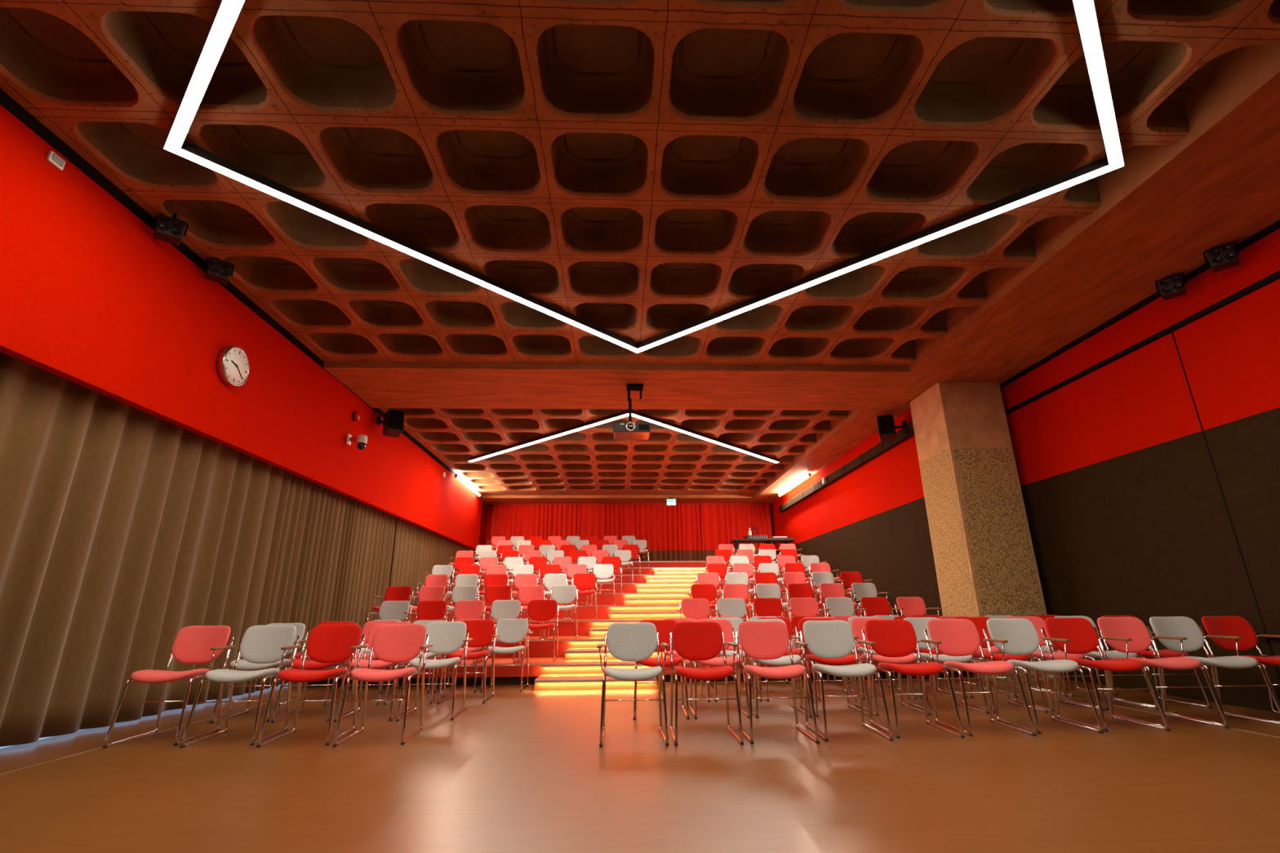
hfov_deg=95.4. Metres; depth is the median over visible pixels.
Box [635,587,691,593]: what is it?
stair step
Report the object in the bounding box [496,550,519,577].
chair
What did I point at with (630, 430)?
projector
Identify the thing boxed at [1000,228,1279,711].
wall
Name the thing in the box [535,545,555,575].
chair
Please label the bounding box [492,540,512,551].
chair
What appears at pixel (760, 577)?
chair
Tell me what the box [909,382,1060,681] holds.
pillar
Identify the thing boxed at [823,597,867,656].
chair
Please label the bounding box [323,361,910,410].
beam
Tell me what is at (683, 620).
chair
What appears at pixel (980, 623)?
chair
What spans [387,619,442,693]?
chair
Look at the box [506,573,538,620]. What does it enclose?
chair
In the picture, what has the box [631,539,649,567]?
chair
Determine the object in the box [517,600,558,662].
chair
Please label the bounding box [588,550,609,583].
chair
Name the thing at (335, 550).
curtain
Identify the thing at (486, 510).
wall
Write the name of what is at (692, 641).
chair
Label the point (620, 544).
chair
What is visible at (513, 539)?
chair
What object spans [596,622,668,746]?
chair
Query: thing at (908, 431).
cable tray
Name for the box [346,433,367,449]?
security camera
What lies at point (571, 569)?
chair
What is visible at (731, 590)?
chair
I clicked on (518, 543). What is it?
chair
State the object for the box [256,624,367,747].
chair
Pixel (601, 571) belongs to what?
chair
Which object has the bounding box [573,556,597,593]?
chair
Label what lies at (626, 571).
platform
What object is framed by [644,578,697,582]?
stair step
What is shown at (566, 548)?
chair
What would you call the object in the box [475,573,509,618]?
chair
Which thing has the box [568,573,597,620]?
chair
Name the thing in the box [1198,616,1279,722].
chair
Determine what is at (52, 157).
wall sensor
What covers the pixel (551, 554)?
chair
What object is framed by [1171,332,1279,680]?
trim
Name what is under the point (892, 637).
chair
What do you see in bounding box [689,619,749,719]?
chair
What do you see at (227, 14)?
ceiling light
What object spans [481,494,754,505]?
beam
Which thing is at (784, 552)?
chair
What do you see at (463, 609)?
chair
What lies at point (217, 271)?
spotlight
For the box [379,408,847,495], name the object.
ceiling
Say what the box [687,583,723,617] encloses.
chair
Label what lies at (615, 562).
chair
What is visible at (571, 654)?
stair step
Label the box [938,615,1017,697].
chair
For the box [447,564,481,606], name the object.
chair
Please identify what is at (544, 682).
stair step
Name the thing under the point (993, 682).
trim
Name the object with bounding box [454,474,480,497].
wall lamp
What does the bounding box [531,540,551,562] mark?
chair
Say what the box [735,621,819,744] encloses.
chair
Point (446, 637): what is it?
chair
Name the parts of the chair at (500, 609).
frame, backrest, frame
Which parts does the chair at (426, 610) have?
backrest, frame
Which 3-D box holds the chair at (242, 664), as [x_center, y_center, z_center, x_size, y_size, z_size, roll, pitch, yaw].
[-3.444,2.245,5.386,0.513,0.798,0.591,1,-17,-5]
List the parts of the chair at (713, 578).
backrest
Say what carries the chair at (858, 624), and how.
on the floor
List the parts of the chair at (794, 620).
backrest, frame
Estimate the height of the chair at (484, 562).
0.797 m
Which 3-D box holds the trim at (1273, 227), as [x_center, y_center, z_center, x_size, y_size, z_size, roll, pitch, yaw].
[5.605,-2.114,3.821,0.160,0.050,11.800,0,-17,-2]
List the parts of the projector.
ceiling plate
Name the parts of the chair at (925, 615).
backrest, frame, frame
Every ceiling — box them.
[0,0,1279,366]
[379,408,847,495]
[748,44,1279,504]
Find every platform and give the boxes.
[302,653,974,687]
[358,635,861,659]
[400,617,793,636]
[401,603,864,621]
[441,592,850,606]
[445,582,818,593]
[453,573,813,584]
[478,560,779,567]
[478,566,782,575]
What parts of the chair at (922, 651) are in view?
backrest, frame, seat, frame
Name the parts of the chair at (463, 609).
backrest, frame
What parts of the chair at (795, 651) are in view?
frame, backrest, seat, frame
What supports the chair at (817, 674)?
on the floor
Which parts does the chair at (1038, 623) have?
backrest, frame, seat, frame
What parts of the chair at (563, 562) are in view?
backrest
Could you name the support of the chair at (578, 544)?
on the platform at (626, 571)
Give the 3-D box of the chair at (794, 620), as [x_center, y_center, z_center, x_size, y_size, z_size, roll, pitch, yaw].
[2.165,2.758,7.175,0.513,0.798,0.591,0,-17,-2]
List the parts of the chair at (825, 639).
frame, backrest, seat, armrest, frame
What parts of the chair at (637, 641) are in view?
armrest, frame, backrest, seat, frame, armrest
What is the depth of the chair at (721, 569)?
11.68 m
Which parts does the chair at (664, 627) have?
frame, backrest, seat, frame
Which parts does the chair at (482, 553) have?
backrest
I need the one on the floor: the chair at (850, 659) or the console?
the chair at (850, 659)
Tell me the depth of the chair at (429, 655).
6.08 m
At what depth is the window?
4.43 m
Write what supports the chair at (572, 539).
on the platform at (669, 563)
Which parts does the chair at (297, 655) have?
frame, seat, backrest, frame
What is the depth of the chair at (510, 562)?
12.65 m
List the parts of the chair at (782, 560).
frame, backrest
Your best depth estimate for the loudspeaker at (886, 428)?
9.66 m
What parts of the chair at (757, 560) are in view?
backrest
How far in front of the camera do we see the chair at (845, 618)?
7.28 m
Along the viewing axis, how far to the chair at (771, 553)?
14.00 m
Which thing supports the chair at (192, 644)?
on the floor
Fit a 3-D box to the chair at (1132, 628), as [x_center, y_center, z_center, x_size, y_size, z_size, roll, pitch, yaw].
[4.244,1.998,4.809,0.513,0.798,0.591,-1,-17,1]
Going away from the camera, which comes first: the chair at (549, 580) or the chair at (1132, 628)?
the chair at (1132, 628)
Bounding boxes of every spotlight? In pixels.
[152,212,188,245]
[204,257,234,284]
[1155,272,1186,300]
[1203,241,1239,272]
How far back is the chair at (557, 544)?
16.05 m
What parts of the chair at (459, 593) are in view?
frame, seat, backrest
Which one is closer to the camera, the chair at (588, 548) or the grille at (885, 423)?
the grille at (885, 423)
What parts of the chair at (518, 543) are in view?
backrest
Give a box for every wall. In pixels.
[0,104,482,550]
[473,504,492,562]
[769,408,942,616]
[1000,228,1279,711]
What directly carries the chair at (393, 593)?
on the platform at (537, 648)
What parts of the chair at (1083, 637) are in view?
backrest, frame, seat, armrest, frame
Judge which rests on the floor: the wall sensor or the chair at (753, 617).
the chair at (753, 617)
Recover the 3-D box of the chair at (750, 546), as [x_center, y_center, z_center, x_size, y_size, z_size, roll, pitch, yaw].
[2.798,3.369,14.822,0.514,0.797,0.594,0,-17,-2]
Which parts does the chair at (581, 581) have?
frame, backrest, seat, frame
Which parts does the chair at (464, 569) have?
frame, backrest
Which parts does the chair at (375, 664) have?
frame, seat, backrest, frame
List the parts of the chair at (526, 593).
seat, backrest, frame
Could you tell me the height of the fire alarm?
0.150 m
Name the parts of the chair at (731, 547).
backrest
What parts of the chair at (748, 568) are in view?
backrest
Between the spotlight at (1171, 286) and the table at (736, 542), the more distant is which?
the table at (736, 542)
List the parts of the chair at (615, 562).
frame, backrest, seat, frame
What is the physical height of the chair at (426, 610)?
0.797 m
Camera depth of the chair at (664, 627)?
5.29 m
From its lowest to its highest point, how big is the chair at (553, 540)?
0.797 m
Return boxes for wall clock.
[215,346,249,386]
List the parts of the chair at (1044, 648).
backrest, frame, seat, frame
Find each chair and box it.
[102,625,235,748]
[179,625,302,747]
[209,622,308,723]
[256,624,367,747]
[271,622,361,723]
[277,621,351,706]
[332,623,432,746]
[333,622,411,722]
[334,620,398,705]
[338,619,400,694]
[365,600,411,660]
[368,586,413,622]
[382,620,446,705]
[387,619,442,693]
[395,621,472,721]
[404,586,446,622]
[404,600,448,662]
[410,574,449,622]
[422,564,454,601]
[433,618,486,693]
[436,619,499,704]
[437,600,485,663]
[441,573,479,621]
[442,585,479,622]
[447,557,475,574]
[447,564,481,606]
[449,551,474,579]
[470,545,493,560]
[472,551,497,564]
[472,556,499,586]
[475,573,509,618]
[476,585,512,619]
[477,600,522,663]
[479,564,507,600]
[480,618,533,693]
[486,536,506,562]
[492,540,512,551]
[492,545,514,575]
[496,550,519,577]
[497,556,524,574]
[506,564,534,599]
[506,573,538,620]
[510,536,524,549]
[510,585,545,639]
[511,540,532,551]
[517,545,535,559]
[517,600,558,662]
[519,550,542,579]
[523,556,548,591]
[524,536,543,561]
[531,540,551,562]
[533,564,561,605]
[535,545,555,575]
[537,573,567,620]
[542,550,564,579]
[543,585,577,639]
[546,536,562,545]
[547,556,573,591]
[551,540,570,550]
[556,544,577,556]
[561,564,587,605]
[565,536,580,545]
[565,550,586,583]
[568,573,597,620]
[573,540,590,562]
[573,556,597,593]
[577,544,597,556]
[582,536,599,544]
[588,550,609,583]
[589,564,615,605]
[593,539,608,550]
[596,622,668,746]
[598,556,622,593]
[599,544,619,574]
[600,535,617,544]
[611,550,633,583]
[612,539,629,567]
[619,535,637,561]
[620,544,640,574]
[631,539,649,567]
[633,619,689,719]
[660,617,710,702]
[670,621,744,746]
[676,598,719,661]
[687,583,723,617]
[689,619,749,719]
[693,572,726,617]
[703,555,729,571]
[703,563,733,604]
[707,616,755,689]
[708,617,762,702]
[713,549,737,570]
[715,598,755,657]
[717,544,738,555]
[721,583,757,618]
[724,572,758,617]
[728,555,755,589]
[732,563,759,589]
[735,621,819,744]
[736,549,759,573]
[737,543,759,570]
[744,618,812,718]
[750,616,799,689]
[751,597,797,648]
[752,555,780,584]
[753,572,788,617]
[754,583,792,617]
[756,617,813,701]
[757,549,782,577]
[757,563,790,599]
[758,543,782,573]
[776,555,803,591]
[778,543,801,561]
[779,549,807,577]
[782,572,817,616]
[783,563,817,602]
[786,583,825,619]
[787,597,830,659]
[791,616,844,688]
[795,617,870,717]
[800,555,826,583]
[800,620,893,741]
[803,617,866,700]
[808,562,841,588]
[809,572,846,616]
[817,582,860,617]
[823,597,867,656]
[832,615,890,688]
[838,571,872,615]
[848,616,916,699]
[849,582,893,616]
[850,617,931,715]
[858,596,914,654]
[862,619,964,738]
[873,615,933,687]
[893,596,941,616]
[893,616,967,698]
[903,617,989,714]
[913,614,979,687]
[924,618,1036,736]
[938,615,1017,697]
[955,617,1048,713]
[982,617,1103,733]
[984,615,1068,697]
[1005,616,1105,711]
[1029,614,1118,697]
[1040,617,1170,731]
[1053,615,1159,710]
[1093,617,1229,728]
[1097,615,1212,708]
[1146,616,1279,726]
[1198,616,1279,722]
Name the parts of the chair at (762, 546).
backrest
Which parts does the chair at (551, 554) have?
backrest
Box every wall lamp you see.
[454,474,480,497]
[777,472,811,497]
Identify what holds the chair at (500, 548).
on the platform at (625, 578)
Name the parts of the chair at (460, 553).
backrest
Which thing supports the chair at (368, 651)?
on the floor
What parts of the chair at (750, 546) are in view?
backrest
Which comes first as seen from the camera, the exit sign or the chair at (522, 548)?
the chair at (522, 548)
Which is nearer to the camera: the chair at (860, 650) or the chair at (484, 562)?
the chair at (860, 650)
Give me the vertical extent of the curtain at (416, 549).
3.274 m
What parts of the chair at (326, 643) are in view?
frame, seat, backrest, frame, arm post, armrest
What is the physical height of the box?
0.140 m
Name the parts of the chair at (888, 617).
frame, backrest, frame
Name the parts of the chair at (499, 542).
backrest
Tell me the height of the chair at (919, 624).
0.798 m
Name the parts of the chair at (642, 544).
backrest, seat, frame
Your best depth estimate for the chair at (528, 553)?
13.79 m
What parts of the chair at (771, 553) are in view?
backrest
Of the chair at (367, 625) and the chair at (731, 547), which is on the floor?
the chair at (367, 625)
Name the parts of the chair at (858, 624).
frame, backrest, seat, frame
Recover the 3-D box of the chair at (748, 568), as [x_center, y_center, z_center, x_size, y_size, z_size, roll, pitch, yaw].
[2.103,3.073,11.427,0.514,0.797,0.594,0,-17,-2]
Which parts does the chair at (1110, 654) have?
backrest, frame, seat, frame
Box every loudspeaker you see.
[376,408,404,437]
[876,413,906,441]
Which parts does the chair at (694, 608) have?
backrest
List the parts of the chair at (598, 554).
backrest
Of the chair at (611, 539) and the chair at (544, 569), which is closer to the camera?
the chair at (544, 569)
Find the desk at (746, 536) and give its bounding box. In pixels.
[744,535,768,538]
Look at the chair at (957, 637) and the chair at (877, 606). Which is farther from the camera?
the chair at (877, 606)
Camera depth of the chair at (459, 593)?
9.26 m
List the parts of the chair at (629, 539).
backrest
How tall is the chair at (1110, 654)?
0.798 m
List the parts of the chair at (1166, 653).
backrest, frame, seat, frame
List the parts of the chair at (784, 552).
backrest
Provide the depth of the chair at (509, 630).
7.30 m
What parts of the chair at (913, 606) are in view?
backrest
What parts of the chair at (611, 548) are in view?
backrest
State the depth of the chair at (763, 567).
11.72 m
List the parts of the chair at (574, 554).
backrest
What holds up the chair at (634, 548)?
on the platform at (625, 578)
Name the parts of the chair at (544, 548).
backrest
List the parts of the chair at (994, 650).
backrest, frame, seat, frame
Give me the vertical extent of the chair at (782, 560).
0.797 m
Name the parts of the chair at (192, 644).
frame, seat, backrest, frame, arm post, armrest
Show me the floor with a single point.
(527, 771)
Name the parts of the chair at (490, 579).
frame, backrest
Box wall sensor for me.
[46,150,65,170]
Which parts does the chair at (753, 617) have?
frame, backrest, frame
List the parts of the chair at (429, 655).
frame, seat, backrest, frame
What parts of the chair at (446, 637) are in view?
frame, seat, backrest, frame, arm post, armrest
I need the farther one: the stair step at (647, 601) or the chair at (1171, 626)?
the stair step at (647, 601)
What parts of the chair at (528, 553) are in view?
backrest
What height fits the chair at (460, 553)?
0.797 m
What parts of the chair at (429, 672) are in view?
frame, backrest, frame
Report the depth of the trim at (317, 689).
4.06 m
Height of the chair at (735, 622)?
0.798 m
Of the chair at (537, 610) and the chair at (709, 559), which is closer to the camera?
the chair at (537, 610)
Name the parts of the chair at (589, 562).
backrest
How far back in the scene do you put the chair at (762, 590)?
9.45 m
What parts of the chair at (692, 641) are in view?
frame, backrest, seat, armrest, frame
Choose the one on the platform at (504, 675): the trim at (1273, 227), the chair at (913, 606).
the chair at (913, 606)
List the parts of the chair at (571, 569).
backrest, frame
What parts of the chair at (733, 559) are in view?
backrest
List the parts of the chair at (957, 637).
frame, backrest, seat, armrest, frame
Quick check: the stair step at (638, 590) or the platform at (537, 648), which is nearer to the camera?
the platform at (537, 648)
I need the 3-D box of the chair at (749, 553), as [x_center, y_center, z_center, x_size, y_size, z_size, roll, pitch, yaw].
[2.558,3.270,13.690,0.514,0.797,0.594,0,-17,-2]
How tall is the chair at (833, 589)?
0.797 m
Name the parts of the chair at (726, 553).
backrest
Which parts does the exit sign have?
white panel, green panel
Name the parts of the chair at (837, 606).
backrest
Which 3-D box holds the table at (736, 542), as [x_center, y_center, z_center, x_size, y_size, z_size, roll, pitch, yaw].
[3.367,3.494,15.959,1.650,0.745,0.630,0,-17,-2]
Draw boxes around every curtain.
[0,351,291,746]
[254,473,396,691]
[388,517,472,606]
[489,502,702,562]
[700,502,773,560]
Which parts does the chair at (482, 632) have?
frame, seat, backrest, frame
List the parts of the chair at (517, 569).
backrest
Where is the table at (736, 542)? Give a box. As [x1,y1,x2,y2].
[729,538,795,561]
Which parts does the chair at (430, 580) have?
frame, backrest, frame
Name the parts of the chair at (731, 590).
backrest, seat, frame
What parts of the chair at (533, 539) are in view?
backrest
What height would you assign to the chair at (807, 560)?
0.797 m
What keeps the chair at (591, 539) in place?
on the platform at (669, 563)
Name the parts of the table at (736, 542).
leg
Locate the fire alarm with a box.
[351,411,361,422]
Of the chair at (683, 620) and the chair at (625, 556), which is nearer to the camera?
the chair at (683, 620)
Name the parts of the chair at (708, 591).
backrest, seat, frame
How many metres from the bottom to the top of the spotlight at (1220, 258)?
0.255 m
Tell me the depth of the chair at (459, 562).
12.61 m
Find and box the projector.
[613,383,650,439]
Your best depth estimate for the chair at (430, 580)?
10.36 m
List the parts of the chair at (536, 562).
backrest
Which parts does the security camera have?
wall plate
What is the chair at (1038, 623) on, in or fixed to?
on the floor
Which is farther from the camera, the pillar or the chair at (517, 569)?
the chair at (517, 569)
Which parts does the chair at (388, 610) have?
backrest, frame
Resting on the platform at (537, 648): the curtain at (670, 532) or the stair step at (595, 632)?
the stair step at (595, 632)
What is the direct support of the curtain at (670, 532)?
hanging from the beam at (651, 499)
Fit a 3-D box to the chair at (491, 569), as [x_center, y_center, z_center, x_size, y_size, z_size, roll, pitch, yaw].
[-2.847,3.056,11.238,0.514,0.797,0.594,0,-17,-2]
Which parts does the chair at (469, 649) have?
frame, seat, backrest, frame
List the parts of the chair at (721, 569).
backrest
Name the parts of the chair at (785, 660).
frame, backrest, seat, armrest, frame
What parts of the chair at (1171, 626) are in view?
backrest, frame, seat, armrest, frame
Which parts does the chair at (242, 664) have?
frame, seat, backrest, frame, armrest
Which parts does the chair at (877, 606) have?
backrest, armrest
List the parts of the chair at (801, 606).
frame, backrest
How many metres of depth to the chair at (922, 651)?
6.15 m
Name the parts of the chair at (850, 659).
frame, backrest, seat, frame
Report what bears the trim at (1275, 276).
attached to the wall at (1144, 534)
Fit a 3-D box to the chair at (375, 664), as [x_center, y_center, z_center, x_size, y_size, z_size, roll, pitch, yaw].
[-2.394,2.236,5.388,0.513,0.798,0.591,1,-17,-5]
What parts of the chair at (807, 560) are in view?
backrest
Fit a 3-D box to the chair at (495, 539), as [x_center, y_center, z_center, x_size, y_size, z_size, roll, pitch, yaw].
[-4.159,3.541,16.803,0.514,0.797,0.594,0,-17,-2]
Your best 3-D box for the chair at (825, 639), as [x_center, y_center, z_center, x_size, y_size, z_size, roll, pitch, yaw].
[1.562,1.923,4.497,0.513,0.798,0.591,-1,-17,0]
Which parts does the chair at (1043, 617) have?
backrest, frame, seat, frame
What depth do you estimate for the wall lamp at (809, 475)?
15.06 m
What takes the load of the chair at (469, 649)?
on the floor
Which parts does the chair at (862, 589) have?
frame, backrest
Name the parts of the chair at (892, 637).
frame, backrest, seat, armrest, frame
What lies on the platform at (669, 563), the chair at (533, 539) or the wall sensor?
the chair at (533, 539)
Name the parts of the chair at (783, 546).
backrest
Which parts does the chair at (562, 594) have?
frame, backrest, seat, frame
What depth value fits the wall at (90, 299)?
5.14 m
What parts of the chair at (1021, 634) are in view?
frame, backrest, seat, armrest, frame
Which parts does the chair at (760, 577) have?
backrest, frame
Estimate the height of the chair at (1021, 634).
0.798 m
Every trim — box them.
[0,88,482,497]
[0,688,319,774]
[992,681,1279,737]
[999,219,1279,388]
[1004,270,1279,415]
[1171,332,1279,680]
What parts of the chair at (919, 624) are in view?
frame, backrest, seat, frame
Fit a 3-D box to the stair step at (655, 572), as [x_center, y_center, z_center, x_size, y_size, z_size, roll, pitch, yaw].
[1.060,3.797,15.007,1.430,0.122,0.590,0,-17,-2]
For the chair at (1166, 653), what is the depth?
5.47 m
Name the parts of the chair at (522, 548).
backrest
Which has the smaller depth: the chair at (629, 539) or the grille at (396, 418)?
the grille at (396, 418)
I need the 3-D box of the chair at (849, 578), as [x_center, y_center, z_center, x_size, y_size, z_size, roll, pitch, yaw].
[3.890,2.981,10.372,0.514,0.797,0.594,0,-17,-2]
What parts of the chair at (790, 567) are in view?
backrest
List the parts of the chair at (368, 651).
frame, seat, backrest, frame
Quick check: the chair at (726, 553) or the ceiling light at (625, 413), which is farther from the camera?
the chair at (726, 553)
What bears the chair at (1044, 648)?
on the floor
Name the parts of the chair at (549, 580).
backrest, frame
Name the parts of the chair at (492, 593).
seat, backrest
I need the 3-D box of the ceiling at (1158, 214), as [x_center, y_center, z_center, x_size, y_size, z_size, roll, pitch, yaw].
[4.676,-0.982,8.464,1.815,0.585,21.400,0,-17,-2]
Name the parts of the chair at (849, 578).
backrest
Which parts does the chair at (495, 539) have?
backrest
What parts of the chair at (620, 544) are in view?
backrest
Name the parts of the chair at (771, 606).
backrest, frame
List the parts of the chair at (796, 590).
backrest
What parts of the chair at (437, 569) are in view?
backrest, frame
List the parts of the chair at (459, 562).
backrest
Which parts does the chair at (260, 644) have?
frame, seat, backrest, frame, arm post, armrest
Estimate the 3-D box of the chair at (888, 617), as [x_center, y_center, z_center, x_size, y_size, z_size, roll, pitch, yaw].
[3.224,2.761,7.216,0.513,0.798,0.591,0,-17,-2]
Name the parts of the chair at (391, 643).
frame, seat, backrest, frame, arm post, armrest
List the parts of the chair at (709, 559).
backrest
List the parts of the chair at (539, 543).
backrest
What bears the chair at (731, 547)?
on the platform at (625, 578)
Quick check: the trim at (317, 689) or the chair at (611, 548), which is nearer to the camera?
the trim at (317, 689)
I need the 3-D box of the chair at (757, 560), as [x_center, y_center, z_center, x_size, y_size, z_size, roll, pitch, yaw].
[2.741,3.173,12.574,0.514,0.797,0.594,0,-17,-2]
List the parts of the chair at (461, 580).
frame, backrest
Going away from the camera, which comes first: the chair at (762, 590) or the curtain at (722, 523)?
the chair at (762, 590)
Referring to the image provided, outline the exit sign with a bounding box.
[666,497,675,505]
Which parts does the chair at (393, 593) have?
frame, seat, backrest, frame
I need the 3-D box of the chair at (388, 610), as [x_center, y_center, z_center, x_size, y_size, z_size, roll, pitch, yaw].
[-3.434,2.761,7.846,0.514,0.797,0.594,0,-17,-2]
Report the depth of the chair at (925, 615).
7.25 m
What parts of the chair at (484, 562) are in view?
backrest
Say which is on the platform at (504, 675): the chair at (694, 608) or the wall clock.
the chair at (694, 608)
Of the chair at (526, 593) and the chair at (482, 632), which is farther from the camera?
the chair at (526, 593)
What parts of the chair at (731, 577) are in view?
backrest, frame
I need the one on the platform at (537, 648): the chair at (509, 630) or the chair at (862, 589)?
the chair at (862, 589)
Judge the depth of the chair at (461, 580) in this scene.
10.38 m
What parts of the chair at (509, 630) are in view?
frame, seat, backrest, frame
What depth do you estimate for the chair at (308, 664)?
5.16 m
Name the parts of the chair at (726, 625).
frame, backrest, seat, frame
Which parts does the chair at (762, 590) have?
backrest, seat, frame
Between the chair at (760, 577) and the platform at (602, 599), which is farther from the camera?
the platform at (602, 599)
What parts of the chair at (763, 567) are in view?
backrest, frame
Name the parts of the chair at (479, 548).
backrest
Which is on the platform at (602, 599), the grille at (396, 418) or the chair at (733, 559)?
the chair at (733, 559)
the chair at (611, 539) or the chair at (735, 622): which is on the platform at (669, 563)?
the chair at (611, 539)
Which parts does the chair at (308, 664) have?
frame, seat, backrest, frame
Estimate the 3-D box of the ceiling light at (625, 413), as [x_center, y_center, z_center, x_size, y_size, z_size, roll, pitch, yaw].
[-0.262,0.247,11.442,6.934,0.105,3.476,0,-17,-2]
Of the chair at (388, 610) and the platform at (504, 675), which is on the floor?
the platform at (504, 675)
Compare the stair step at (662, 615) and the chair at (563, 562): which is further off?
the chair at (563, 562)
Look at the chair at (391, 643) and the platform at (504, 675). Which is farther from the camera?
the platform at (504, 675)
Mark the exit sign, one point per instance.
(671, 501)
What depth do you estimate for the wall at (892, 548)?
10.99 m
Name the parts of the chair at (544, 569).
backrest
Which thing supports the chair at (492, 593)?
on the platform at (537, 648)
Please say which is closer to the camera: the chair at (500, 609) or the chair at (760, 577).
the chair at (500, 609)
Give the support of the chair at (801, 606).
on the platform at (504, 675)
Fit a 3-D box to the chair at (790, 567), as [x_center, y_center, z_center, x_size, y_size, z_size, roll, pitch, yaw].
[3.150,3.076,11.467,0.514,0.797,0.594,0,-17,-2]
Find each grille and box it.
[388,408,404,430]
[877,414,893,435]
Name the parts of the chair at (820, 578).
frame, backrest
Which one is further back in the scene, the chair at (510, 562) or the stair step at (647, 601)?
the chair at (510, 562)
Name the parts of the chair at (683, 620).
frame, seat, backrest, frame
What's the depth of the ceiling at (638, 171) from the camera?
4.42 m
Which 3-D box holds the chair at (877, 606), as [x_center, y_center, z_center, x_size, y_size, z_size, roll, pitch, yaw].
[3.419,2.784,8.108,0.514,0.797,0.594,0,-17,-2]
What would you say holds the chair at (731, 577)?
on the platform at (566, 628)
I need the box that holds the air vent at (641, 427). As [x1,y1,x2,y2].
[638,424,648,430]
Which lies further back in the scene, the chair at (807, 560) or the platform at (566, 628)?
the chair at (807, 560)
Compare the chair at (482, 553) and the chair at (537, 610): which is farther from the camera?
the chair at (482, 553)
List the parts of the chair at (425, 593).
frame, seat, backrest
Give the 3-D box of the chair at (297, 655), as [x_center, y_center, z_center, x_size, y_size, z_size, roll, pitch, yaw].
[-3.397,2.509,6.228,0.513,0.798,0.591,0,-17,-3]
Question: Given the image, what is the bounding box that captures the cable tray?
[778,422,914,512]
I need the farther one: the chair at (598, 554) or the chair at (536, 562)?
the chair at (598, 554)
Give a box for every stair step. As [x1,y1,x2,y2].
[534,673,657,690]
[564,648,669,660]
[589,627,608,637]
[608,611,685,619]
[623,598,684,604]
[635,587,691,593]
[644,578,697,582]
[653,570,707,574]
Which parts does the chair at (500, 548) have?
backrest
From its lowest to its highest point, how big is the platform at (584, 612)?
0.243 m
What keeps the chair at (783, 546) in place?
on the platform at (625, 578)
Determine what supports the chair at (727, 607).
on the platform at (504, 675)
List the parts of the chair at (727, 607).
backrest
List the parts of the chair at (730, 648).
backrest, seat, frame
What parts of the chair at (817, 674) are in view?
frame, backrest, frame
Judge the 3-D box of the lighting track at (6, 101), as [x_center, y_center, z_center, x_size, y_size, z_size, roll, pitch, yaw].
[-4.308,-0.959,7.448,0.112,0.090,20.150,0,-17,-2]
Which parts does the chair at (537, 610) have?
frame, seat, backrest, frame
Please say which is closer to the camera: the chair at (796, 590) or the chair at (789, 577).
the chair at (796, 590)
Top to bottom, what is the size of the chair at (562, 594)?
0.797 m
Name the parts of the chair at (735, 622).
frame, backrest, seat, frame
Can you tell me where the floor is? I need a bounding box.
[0,679,1279,852]
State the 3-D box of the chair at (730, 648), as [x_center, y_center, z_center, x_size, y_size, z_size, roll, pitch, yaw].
[1.089,2.754,7.134,0.542,0.798,0.589,0,-17,-2]
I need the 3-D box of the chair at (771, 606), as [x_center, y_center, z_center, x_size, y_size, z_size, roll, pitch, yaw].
[1.857,2.779,8.048,0.514,0.797,0.594,0,-17,-2]
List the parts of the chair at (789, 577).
frame, backrest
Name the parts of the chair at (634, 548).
backrest, seat, frame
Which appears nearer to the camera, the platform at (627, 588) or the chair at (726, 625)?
the chair at (726, 625)
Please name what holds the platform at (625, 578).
on the platform at (627, 588)
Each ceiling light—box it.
[163,0,1124,352]
[468,409,778,462]
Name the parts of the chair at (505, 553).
backrest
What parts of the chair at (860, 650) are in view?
frame, backrest, seat, frame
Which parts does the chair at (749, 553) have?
backrest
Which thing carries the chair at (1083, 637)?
on the floor
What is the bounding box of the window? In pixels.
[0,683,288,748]
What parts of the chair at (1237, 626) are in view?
backrest, seat, frame, armrest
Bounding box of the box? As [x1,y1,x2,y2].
[822,477,826,484]
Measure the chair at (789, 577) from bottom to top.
0.797 m
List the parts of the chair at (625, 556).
backrest, seat, frame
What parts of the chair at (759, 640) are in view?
frame, backrest, seat, armrest, frame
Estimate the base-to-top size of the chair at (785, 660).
0.798 m
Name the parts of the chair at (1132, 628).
backrest, frame, seat, armrest, frame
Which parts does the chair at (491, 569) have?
backrest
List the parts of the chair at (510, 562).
backrest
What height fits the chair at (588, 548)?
0.797 m
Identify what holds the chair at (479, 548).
on the platform at (625, 578)
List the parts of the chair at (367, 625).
frame, seat, backrest, frame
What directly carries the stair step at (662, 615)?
on the platform at (566, 628)
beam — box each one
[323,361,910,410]
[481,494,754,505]
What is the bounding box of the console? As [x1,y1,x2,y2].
[771,536,791,538]
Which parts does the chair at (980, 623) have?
backrest, frame, seat, frame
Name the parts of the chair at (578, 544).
backrest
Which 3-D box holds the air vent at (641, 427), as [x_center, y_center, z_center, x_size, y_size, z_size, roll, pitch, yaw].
[0.051,0.008,8.169,0.145,0.085,0.006,0,-17,-2]
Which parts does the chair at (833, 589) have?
frame, backrest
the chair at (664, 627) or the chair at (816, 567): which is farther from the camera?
the chair at (816, 567)
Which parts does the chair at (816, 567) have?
backrest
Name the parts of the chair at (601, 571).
frame, backrest, seat, frame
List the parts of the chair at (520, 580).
backrest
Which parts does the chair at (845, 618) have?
frame, backrest, frame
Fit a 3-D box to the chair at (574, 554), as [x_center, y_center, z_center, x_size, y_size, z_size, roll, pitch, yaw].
[-1.480,3.256,13.536,0.514,0.797,0.594,0,-17,-2]

